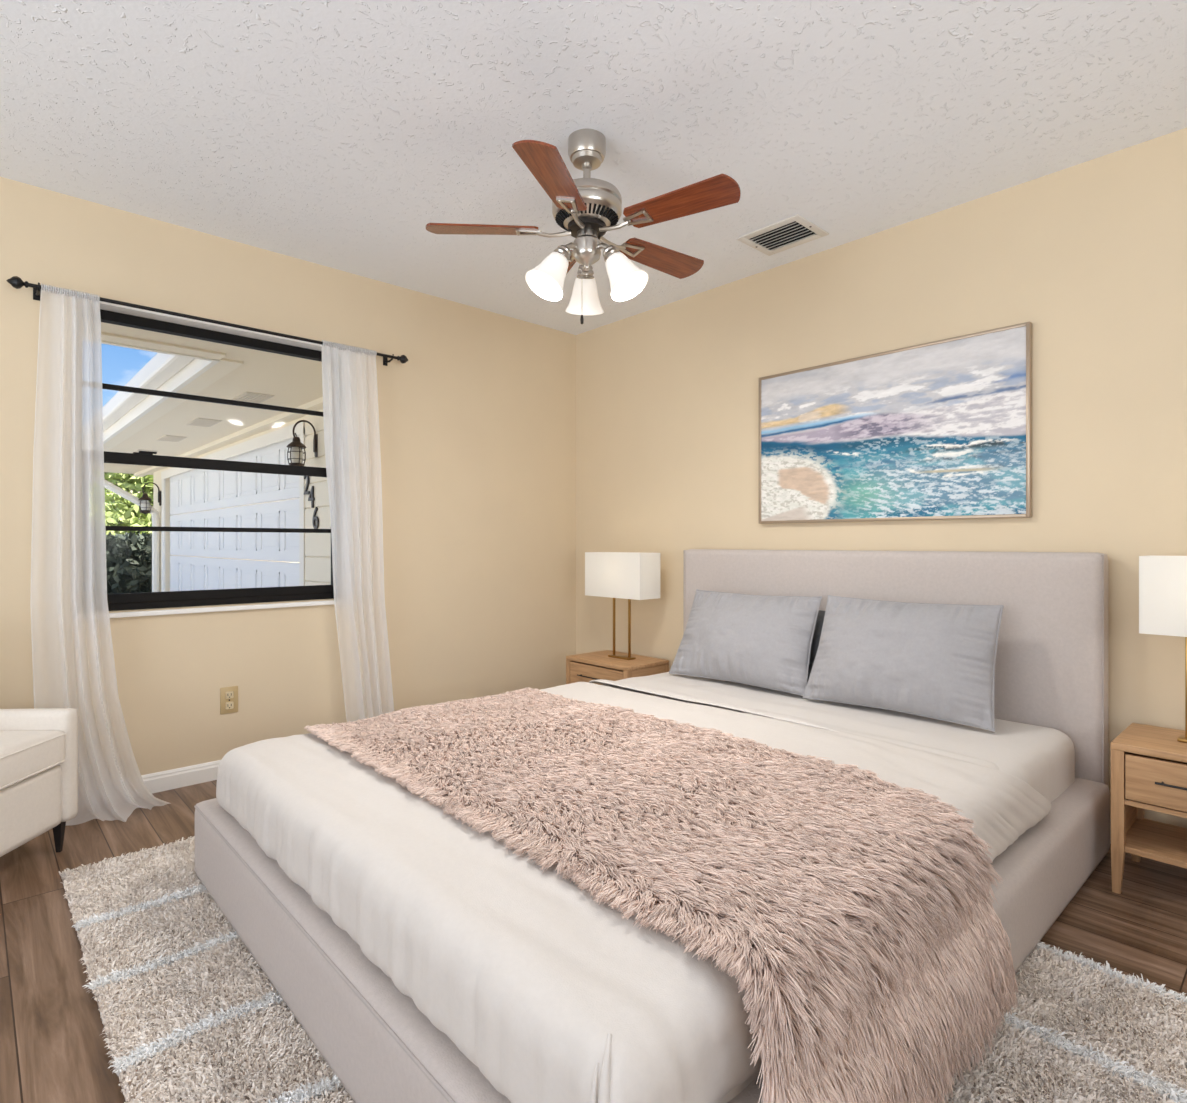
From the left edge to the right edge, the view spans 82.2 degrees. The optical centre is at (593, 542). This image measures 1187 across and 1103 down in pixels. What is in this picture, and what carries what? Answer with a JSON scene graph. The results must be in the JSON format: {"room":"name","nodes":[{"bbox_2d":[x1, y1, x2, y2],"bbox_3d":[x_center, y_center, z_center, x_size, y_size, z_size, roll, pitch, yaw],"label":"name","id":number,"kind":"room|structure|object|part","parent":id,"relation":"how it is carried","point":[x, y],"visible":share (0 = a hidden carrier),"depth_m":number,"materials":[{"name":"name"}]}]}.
{"room":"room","nodes":[
{"label":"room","id":0,"kind":"room"},
{"bbox_2d":[0,177,575,774],"bbox_3d":[-2.114,-0.100,2.774,5.300,2.560,0.150,0,0,-43],"label":"wall","id":1,"kind":"structure","parent":0,"point":[477,427],"depth_m":3.48,"materials":[{"name":"paint"}]},
{"bbox_2d":[141,760,220,792],"bbox_3d":[-2.058,1.019,2.714,5.300,0.082,0.014,0,0,-43],"label":"baseboard","id":2,"kind":"structure","parent":1,"relation":"attached to","point":[161,781],"depth_m":2.95,"materials":[{"name":"white paint"}]},
{"bbox_2d":[6,276,407,365],"bbox_3d":[-1.594,-0.970,3.081,1.616,0.060,0.103,0,0,-43],"label":"curtain rod","id":3,"kind":"object","parent":1,"relation":"attached to","point":[16,282],"visible":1,"depth_m":2.90,"materials":[{"name":"black metal"}]},
{"bbox_2d":[30,283,170,825],"bbox_3d":[-1.896,0.036,2.631,0.427,2.040,0.254,0,0,-43],"label":"sheer curtain","id":4,"kind":"object","parent":3,"relation":"hanging from","point":[73,662],"visible":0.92,"depth_m":2.65,"materials":[{"name":"white fabric"}]},
{"bbox_2d":[321,340,393,721],"bbox_3d":[-1.165,0.033,3.433,0.406,2.036,0.067,0,0,-43],"label":"sheer curtain","id":5,"kind":"object","parent":3,"relation":"hanging from","point":[349,373],"visible":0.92,"depth_m":3.42,"materials":[{"name":"white fabric"}]},
{"bbox_2d":[83,298,333,617],"bbox_3d":[-1.695,-0.339,3.132,1.132,1.293,0.152,0,0,-43],"label":"window","id":6,"kind":"structure","parent":1,"relation":"in","point":[110,313],"depth_m":3.10,"materials":[{"name":"black paint"}]},
{"bbox_3d":[-1.716,-0.064,3.154,1.060,0.638,0.028,0,0,-43],"label":"sash","id":7,"kind":"part","parent":6,"relation":"part of","materials":[{"name":"black metal"}]},
{"bbox_3d":[-1.692,0.297,3.128,1.120,0.020,0.142,0,0,-43],"label":"sill","id":8,"kind":"part","parent":6,"relation":"part of","materials":[{"name":"white paint"}]},
{"bbox_2d":[220,686,237,713],"bbox_3d":[-1.653,0.713,3.089,0.074,0.120,0.011,0,0,-43],"label":"wall outlet","id":9,"kind":"object","parent":1,"relation":"attached to","point":[228,695],"visible":1,"depth_m":3.09,"materials":[{"name":"beige plastic"}]},
{"bbox_2d":[225,691,233,698],"bbox_3d":[-1.653,0.689,3.088,0.034,0.032,0.008,0,0,-43],"label":"socket","id":10,"kind":"object","parent":9,"relation":"attached to","point":[228,694],"depth_m":3.09,"materials":[{"name":"beige plastic"}]},
{"bbox_2d":[225,702,233,708],"bbox_3d":[-1.653,0.737,3.088,0.034,0.032,0.008,0,0,-43],"label":"socket","id":11,"kind":"object","parent":9,"relation":"attached to","point":[228,705],"depth_m":3.09,"materials":[{"name":"beige plastic"}]},
{"bbox_2d":[0,0,1186,334],"bbox_3d":[-0.400,-1.455,0.919,5.600,0.150,5.200,0,0,-43],"label":"ceiling","id":12,"kind":"structure","parent":0,"point":[329,133],"depth_m":2.16,"materials":[{"name":"white paint"}]},
{"bbox_2d":[426,129,740,323],"bbox_3d":[0.009,-1.064,2.344,1.020,0.632,1.043,0,0,-43],"label":"ceiling fan","id":13,"kind":"object","parent":12,"relation":"hanging from","point":[586,207],"visible":1,"depth_m":2.26,"materials":[{"name":"brown wood"}]},
{"bbox_3d":[-0.377,-1.065,2.312,0.380,0.034,0.127,0,0,-3],"label":"fan blade","id":14,"kind":"part","parent":13,"relation":"part of","materials":[{"name":"brown wood"}]},
{"bbox_3d":[-0.161,-0.890,2.252,0.133,0.152,0.140,0,0,22],"label":"lamp shade","id":15,"kind":"part","parent":13,"relation":"part of","materials":[{"name":"white glass"}]},
{"bbox_3d":[-0.116,-1.065,1.986,0.127,0.034,0.380,0,0,15],"label":"fan blade","id":16,"kind":"part","parent":13,"relation":"part of","materials":[{"name":"brown wood"}]},
{"bbox_3d":[-0.148,-1.065,2.661,0.127,0.034,0.380,0,0,-21],"label":"fan blade","id":17,"kind":"part","parent":13,"relation":"part of","materials":[{"name":"brown wood"}]},
{"bbox_3d":[-0.098,-0.973,2.289,0.098,0.082,0.062,0,0,-43],"label":"socket arm","id":18,"kind":"part","parent":13,"relation":"part of","materials":[{"name":"silver metal"}]},
{"bbox_3d":[-0.029,-0.890,2.487,0.134,0.152,0.140,0,0,-43],"label":"lamp shade","id":19,"kind":"part","parent":13,"relation":"part of","materials":[{"name":"white glass"}]},
{"bbox_3d":[-0.034,-0.973,2.414,0.063,0.083,0.096,0,0,17],"label":"socket arm","id":20,"kind":"part","parent":13,"relation":"part of","materials":[{"name":"silver metal"}]},
{"bbox_3d":[0.055,-0.973,2.292,0.063,0.082,0.097,0,0,-43],"label":"socket arm","id":21,"kind":"part","parent":13,"relation":"part of","materials":[{"name":"silver metal"}]},
{"bbox_3d":[0.112,-0.890,2.257,0.138,0.152,0.145,0,0,-43],"label":"lamp shade","id":22,"kind":"part","parent":13,"relation":"part of","materials":[{"name":"white glass"}]},
{"bbox_3d":[0.255,-1.065,2.550,0.380,0.034,0.127,0,0,-39],"label":"fan blade","id":23,"kind":"part","parent":13,"relation":"part of","materials":[{"name":"brown wood"}]},
{"bbox_3d":[0.274,-1.065,2.134,0.380,0.034,0.127,0,0,33],"label":"fan blade","id":24,"kind":"part","parent":13,"relation":"part of","materials":[{"name":"brown wood"}]},
{"bbox_2d":[737,214,828,255],"bbox_3d":[0.848,-1.373,3.053,0.264,0.013,0.310,0,0,-43],"label":"ceiling vent","id":25,"kind":"object","parent":12,"relation":"in","point":[796,230],"visible":1,"depth_m":3.04,"materials":[{"name":"white metal"}]},
{"bbox_2d":[0,780,1186,1102],"bbox_3d":[-0.400,1.120,0.919,5.300,0.120,4.900,0,0,-43],"label":"floor","id":26,"kind":"structure","parent":0,"point":[53,1049],"depth_m":1.81,"materials":[{"name":"laminate"}]},
{"bbox_2d":[0,708,77,856],"bbox_3d":[-2.056,0.660,2.050,0.549,0.800,0.660,0,0,-2],"label":"armchair","id":27,"kind":"object","parent":26,"relation":"on","point":[39,747],"visible":1,"depth_m":2.24,"materials":[{"name":"beige fabric"}]},
{"bbox_3d":[-2.051,0.858,2.050,0.498,0.205,0.536,0,0,-2],"label":"panel","id":28,"kind":"part","parent":27,"relation":"part of","materials":[{"name":"beige fabric"}]},
{"bbox_2d":[0,730,64,789],"bbox_3d":[-1.998,0.687,2.052,0.426,0.131,0.532,0,0,-2],"label":"seat cushion","id":29,"kind":"object","parent":27,"relation":"on","point":[26,756],"depth_m":2.18,"materials":[{"name":"beige fabric"}]},
{"bbox_3d":[-1.836,1.010,2.338,0.028,0.101,0.028,0,0,-9],"label":"leg","id":30,"kind":"part","parent":27,"relation":"part of","materials":[{"name":"black wood"}]},
{"bbox_2d":[566,650,668,684],"bbox_3d":[0.124,0.859,3.891,0.356,0.402,0.503,0,0,-43],"label":"nightstand","id":31,"kind":"object","parent":26,"relation":"on","point":[585,667],"visible":0.38,"depth_m":3.81,"materials":[{"name":"brown wood"}]},
{"bbox_3d":[-0.137,0.870,3.968,0.032,0.380,0.032,0,0,-43],"label":"leg","id":32,"kind":"part","parent":31,"relation":"part of","materials":[{"name":"brown wood"}]},
{"bbox_3d":[0.018,0.755,3.792,0.018,0.133,0.431,0,0,-43],"label":"drawer","id":33,"kind":"part","parent":31,"relation":"part of","materials":[{"name":"brown wood"}]},
{"bbox_2d":[585,552,659,659],"bbox_3d":[0.162,0.356,3.900,0.165,0.604,0.445,0,0,-43],"label":"table lamp","id":34,"kind":"object","parent":31,"relation":"on","point":[624,575],"visible":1,"depth_m":3.80,"materials":[{"name":"white fabric"}]},
{"bbox_3d":[0.119,0.473,3.945,0.012,0.350,0.012,0,0,-43],"label":"post","id":35,"kind":"part","parent":34,"relation":"part of","materials":[{"name":"gold metal"}]},
{"bbox_3d":[0.162,0.181,3.900,0.165,0.254,0.445,0,0,-43],"label":"lamp shade","id":36,"kind":"part","parent":34,"relation":"part of","materials":[{"name":"fabric"}]},
{"bbox_3d":[0.204,0.473,3.854,0.012,0.350,0.012,0,0,-43],"label":"post","id":37,"kind":"part","parent":34,"relation":"part of","materials":[{"name":"gold metal"}]},
{"bbox_3d":[0.181,0.870,3.623,0.032,0.380,0.032,0,0,-43],"label":"leg","id":38,"kind":"part","parent":31,"relation":"part of","materials":[{"name":"brown wood"}]},
{"bbox_3d":[0.296,0.805,3.720,0.271,0.250,0.014,0,0,-43],"label":"panel","id":39,"kind":"part","parent":31,"relation":"part of","materials":[{"name":"brown wood"}]},
{"bbox_3d":[0.402,0.870,3.828,0.032,0.380,0.032,0,0,-43],"label":"leg","id":40,"kind":"part","parent":31,"relation":"part of","materials":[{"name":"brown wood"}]},
{"bbox_2d":[59,836,1186,1102],"bbox_3d":[-0.014,1.040,1.685,1.876,0.040,2.994,0,0,-43],"label":"shag rug","id":41,"kind":"object","parent":26,"relation":"on","point":[188,1013],"visible":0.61,"depth_m":1.49,"materials":[{"name":"beige carpet"}]},
{"bbox_2d":[194,549,1109,1102],"bbox_3d":[0.286,0.547,2.258,2.438,1.027,1.929,0,0,-43],"label":"bed","id":42,"kind":"object","parent":26,"relation":"on","point":[1051,663],"visible":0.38,"depth_m":2.03,"materials":[{"name":"grey fabric"}]},
{"bbox_3d":[-0.573,0.928,1.478,0.115,0.235,1.905,0,0,-43],"label":"foot rail","id":43,"kind":"part","parent":42,"relation":"part of","materials":[{"name":"grey fabric"}]},
{"bbox_2d":[602,672,1074,1102],"bbox_3d":[0.277,0.764,2.228,2.260,0.249,1.721,0,0,-43],"label":"mattress","id":44,"kind":"object","parent":42,"relation":"on","point":[1041,757],"visible":0.11,"depth_m":2.28,"materials":[{"name":"white fabric"}]},
{"bbox_2d":[216,676,1050,1102],"bbox_3d":[0.131,0.705,2.089,1.941,0.186,1.817,0,0,-43],"label":"sheet","id":45,"kind":"object","parent":44,"relation":"on","point":[544,987],"visible":0.53,"depth_m":1.20,"materials":[{"name":"white fabric"}]},
{"bbox_2d":[304,687,1018,1102],"bbox_3d":[0.000,0.794,1.847,1.027,0.431,1.882,0,0,-43],"label":"fur throw","id":46,"kind":"object","parent":45,"relation":"on","point":[859,921],"visible":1,"depth_m":1.33,"materials":[{"name":"pink fur"}]},
{"bbox_2d":[669,589,821,695],"bbox_3d":[0.684,0.433,3.111,0.719,0.402,0.274,0,0,44],"label":"pillow","id":47,"kind":"object","parent":44,"relation":"on","point":[765,641],"visible":1,"depth_m":3.00,"materials":[{"name":"grey fabric"}]},
{"bbox_2d":[807,610,824,682],"bbox_3d":[1.030,0.469,2.944,0.144,0.354,0.645,0,0,-40],"label":"pillow","id":48,"kind":"object","parent":44,"relation":"on","point":[820,618],"visible":0.06,"depth_m":2.96,"materials":[{"name":"fabric"}]},
{"bbox_2d":[803,595,1003,731],"bbox_3d":[1.163,0.427,2.592,0.259,0.411,0.698,0,0,-45],"label":"pillow","id":49,"kind":"object","parent":44,"relation":"on","point":[935,661],"visible":1,"depth_m":2.49,"materials":[{"name":"grey fabric"}]},
{"bbox_3d":[1.149,0.547,3.037,0.110,1.027,1.852,0,0,-43],"label":"headboard","id":50,"kind":"part","parent":42,"relation":"part of","materials":[{"name":"grey fabric"}]},
{"bbox_3d":[0.891,0.928,1.596,2.226,0.235,0.115,0,0,-42],"label":"rail","id":51,"kind":"part","parent":42,"relation":"part of","materials":[{"name":"grey fabric"}]},
{"bbox_2d":[1110,723,1186,893],"bbox_3d":[1.846,0.832,1.998,0.356,0.456,0.476,0,0,-43],"label":"nightstand","id":52,"kind":"object","parent":26,"relation":"on","point":[1149,764],"visible":1,"depth_m":2.04,"materials":[{"name":"brown wood"}]},
{"bbox_3d":[1.593,0.843,2.065,0.032,0.434,0.032,0,0,-43],"label":"leg","id":53,"kind":"part","parent":52,"relation":"part of","materials":[{"name":"brown wood"}]},
{"bbox_3d":[1.699,0.778,2.172,0.271,0.304,0.014,0,0,-43],"label":"panel","id":54,"kind":"part","parent":52,"relation":"part of","materials":[{"name":"brown wood"}]},
{"bbox_3d":[1.814,0.843,2.269,0.032,0.434,0.032,0,0,-43],"label":"leg","id":55,"kind":"part","parent":52,"relation":"part of","materials":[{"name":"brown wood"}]},
{"bbox_2d":[1124,818,1186,868],"bbox_3d":[1.854,0.923,2.005,0.311,0.018,0.442,0,0,-43],"label":"shelf","id":56,"kind":"object","parent":52,"relation":"attached to","point":[1150,839],"depth_m":2.08,"materials":[{"name":"brown wood"}]},
{"bbox_3d":[1.849,0.779,2.001,0.311,0.015,0.412,0,0,-43],"label":"rail","id":57,"kind":"part","parent":52,"relation":"part of","materials":[{"name":"brown wood"}]},
{"bbox_3d":[1.739,0.701,1.899,0.018,0.133,0.404,0,0,-43],"label":"drawer","id":58,"kind":"part","parent":52,"relation":"part of","materials":[{"name":"brown wood"}]},
{"bbox_2d":[1139,555,1186,742],"bbox_3d":[1.855,0.322,2.029,0.165,0.564,0.335,0,0,-43],"label":"table lamp","id":59,"kind":"object","parent":52,"relation":"on","point":[1162,579],"visible":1,"depth_m":2.06,"materials":[{"name":"white fabric"}]},
{"bbox_3d":[1.855,0.159,2.029,0.165,0.238,0.335,0,0,-43],"label":"lamp shade","id":60,"kind":"part","parent":59,"relation":"part of","materials":[{"name":"fabric"}]},
{"bbox_3d":[1.813,0.431,2.075,0.012,0.326,0.012,0,0,-43],"label":"post","id":61,"kind":"part","parent":59,"relation":"part of","materials":[{"name":"gold metal"}]},
{"bbox_3d":[1.967,0.715,2.110,0.010,0.178,0.442,0,0,-43],"label":"panel","id":62,"kind":"part","parent":52,"relation":"part of","materials":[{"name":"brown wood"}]},
{"bbox_3d":[1.724,0.696,1.885,0.024,0.007,0.260,0,0,-43],"label":"handle","id":63,"kind":"part","parent":52,"relation":"part of","materials":[{"name":"black metal"}]},
{"bbox_2d":[576,128,1186,827],"bbox_3d":[1.601,-0.100,2.768,0.150,2.560,5.200,0,0,-43],"label":"wall","id":64,"kind":"structure","parent":0,"point":[1092,254],"depth_m":2.77,"materials":[{"name":"paint"}]},
{"bbox_2d":[759,322,1031,523],"bbox_3d":[1.250,-0.466,3.011,0.034,0.737,1.193,0,0,-43],"label":"framed painting","id":65,"kind":"object","parent":64,"relation":"attached to","point":[940,429],"visible":1,"depth_m":2.90,"materials":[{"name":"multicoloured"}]},
{"label":"outside","id":66,"kind":"structure","parent":0,"visible":0},
{"bbox_3d":[-20.349,1.285,13.156,42.000,0.150,39.850,0,0,-43],"label":"driveway","id":67,"kind":"object","parent":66,"visible":0},
{"bbox_2d":[104,472,152,535],"bbox_3d":[-10.318,-0.476,13.536,5.567,3.675,3.095,0,0,-43],"label":"bush","id":68,"kind":"object","parent":67,"relation":"on","point":[119,511],"visible":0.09,"depth_m":13.43,"materials":[{"name":"green plant"}]},
{"bbox_2d":[106,531,151,593],"bbox_3d":[-8.419,0.559,11.142,3.762,1.571,1.886,0,0,-43],"label":"hedge","id":69,"kind":"object","parent":67,"relation":"on","point":[128,556],"visible":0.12,"depth_m":10.98,"materials":[{"name":"green plant"}]},
{"bbox_2d":[101,322,330,591],"bbox_3d":[-3.462,-0.665,7.402,13.000,3.750,8.480,0,0,-43],"label":"garage wing","id":70,"kind":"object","parent":67,"relation":"on","point":[132,422],"visible":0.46,"depth_m":5.13,"materials":[{"name":"beige"}]},
{"bbox_2d":[135,449,157,451],"bbox_3d":[-5.018,-1.015,7.613,0.180,0.012,0.400,0,0,-43],"label":"soffit vent","id":71,"kind":"object","parent":70,"relation":"attached to","point":[136,450],"depth_m":7.47,"materials":[{"name":"beige"}]},
{"bbox_2d":[138,482,160,513],"bbox_3d":[-5.888,-0.591,9.028,0.258,0.433,0.156,0,0,-43],"label":"wall lantern","id":72,"kind":"object","parent":70,"relation":"attached to","point":[144,506],"visible":1,"depth_m":8.97,"materials":[{"name":"brown metal"}]},
{"bbox_3d":[-5.926,-0.498,8.993,0.104,0.136,0.104,0,0,-43],"label":"glass","id":73,"kind":"part","parent":72,"relation":"part of","materials":[{"name":"white"}]},
{"bbox_3d":[-5.876,-0.713,9.039,0.201,0.190,0.016,0,0,-43],"label":"arm","id":74,"kind":"part","parent":72,"relation":"part of","materials":[{"name":"brown metal"}]},
{"bbox_3d":[-5.806,-0.600,9.103,0.035,0.200,0.070,0,0,-43],"label":"plate","id":75,"kind":"part","parent":72,"relation":"part of","materials":[{"name":"brown metal"}]},
{"bbox_2d":[157,435,186,441],"bbox_3d":[-4.102,-1.015,6.621,0.180,0.012,0.400,0,0,-43],"label":"soffit vent","id":76,"kind":"object","parent":70,"relation":"attached to","point":[174,438],"depth_m":6.57,"materials":[{"name":"beige"}]},
{"bbox_2d":[186,418,221,426],"bbox_3d":[-3.288,-1.015,5.739,0.180,0.012,0.400,0,0,-43],"label":"soffit vent","id":77,"kind":"object","parent":70,"relation":"attached to","point":[205,422],"depth_m":5.71,"materials":[{"name":"beige"}]},
{"bbox_3d":[-6.035,-1.000,4.992,5.950,0.040,8.430,0,0,-43],"label":"soffit trim","id":78,"kind":"part","parent":70,"relation":"part of","materials":[{"name":"beige"}]},
{"bbox_3d":[-3.964,0.135,7.116,0.025,2.150,5.140,0,0,-43],"label":"door trim","id":79,"kind":"part","parent":70,"relation":"part of","materials":[{"name":"white"}]},
{"bbox_2d":[170,436,298,590],"bbox_3d":[-3.892,0.160,7.155,0.046,2.092,4.940,0,0,-43],"label":"garage door","id":80,"kind":"structure","parent":70,"relation":"attached to","point":[196,490],"depth_m":6.73,"materials":[{"name":"white"}]},
{"bbox_2d":[231,391,273,402],"bbox_3d":[-2.405,-1.015,4.785,0.180,0.012,0.400,0,0,-43],"label":"soffit vent","id":81,"kind":"object","parent":70,"relation":"attached to","point":[245,396],"depth_m":4.72,"materials":[{"name":"beige"}]},
{"bbox_2d":[286,420,317,465],"bbox_3d":[-2.133,-0.717,4.989,0.222,0.372,0.134,0,0,-43],"label":"wall lantern","id":82,"kind":"object","parent":70,"relation":"attached to","point":[296,453],"visible":0.94,"depth_m":4.94,"materials":[{"name":"brown metal"}]},
{"bbox_3d":[-2.165,-0.637,4.959,0.089,0.117,0.089,0,0,-43],"label":"glass","id":83,"kind":"part","parent":82,"relation":"part of","materials":[{"name":"white"}]},
{"bbox_3d":[-2.122,-0.822,4.999,0.172,0.163,0.014,0,0,-43],"label":"arm","id":84,"kind":"part","parent":82,"relation":"part of","materials":[{"name":"brown metal"}]},
{"bbox_3d":[-2.062,-0.725,5.054,0.030,0.172,0.060,0,0,-43],"label":"plate","id":85,"kind":"part","parent":82,"relation":"part of","materials":[{"name":"brown metal"}]},
{"bbox_2d":[304,476,309,494],"bbox_3d":[-2.181,-0.451,5.176,0.012,0.162,0.102,0,0,-43],"label":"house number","id":86,"kind":"object","parent":70,"relation":"attached to","point":[306,492],"visible":0.73,"depth_m":5.16,"materials":[{"name":"grey metal"}]},
{"bbox_2d":[308,486,314,507],"bbox_3d":[-2.118,-0.346,5.107,0.012,0.162,0.108,0,0,-43],"label":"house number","id":87,"kind":"object","parent":70,"relation":"attached to","point":[311,498],"visible":1,"depth_m":5.08,"materials":[{"name":"grey metal"}]},
{"bbox_2d":[312,507,318,528],"bbox_3d":[-2.058,-0.185,5.043,0.012,0.164,0.099,0,0,-43],"label":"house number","id":88,"kind":"object","parent":70,"relation":"attached to","point":[315,517],"visible":0.97,"depth_m":5.03,"materials":[{"name":"grey metal"}]}
]}

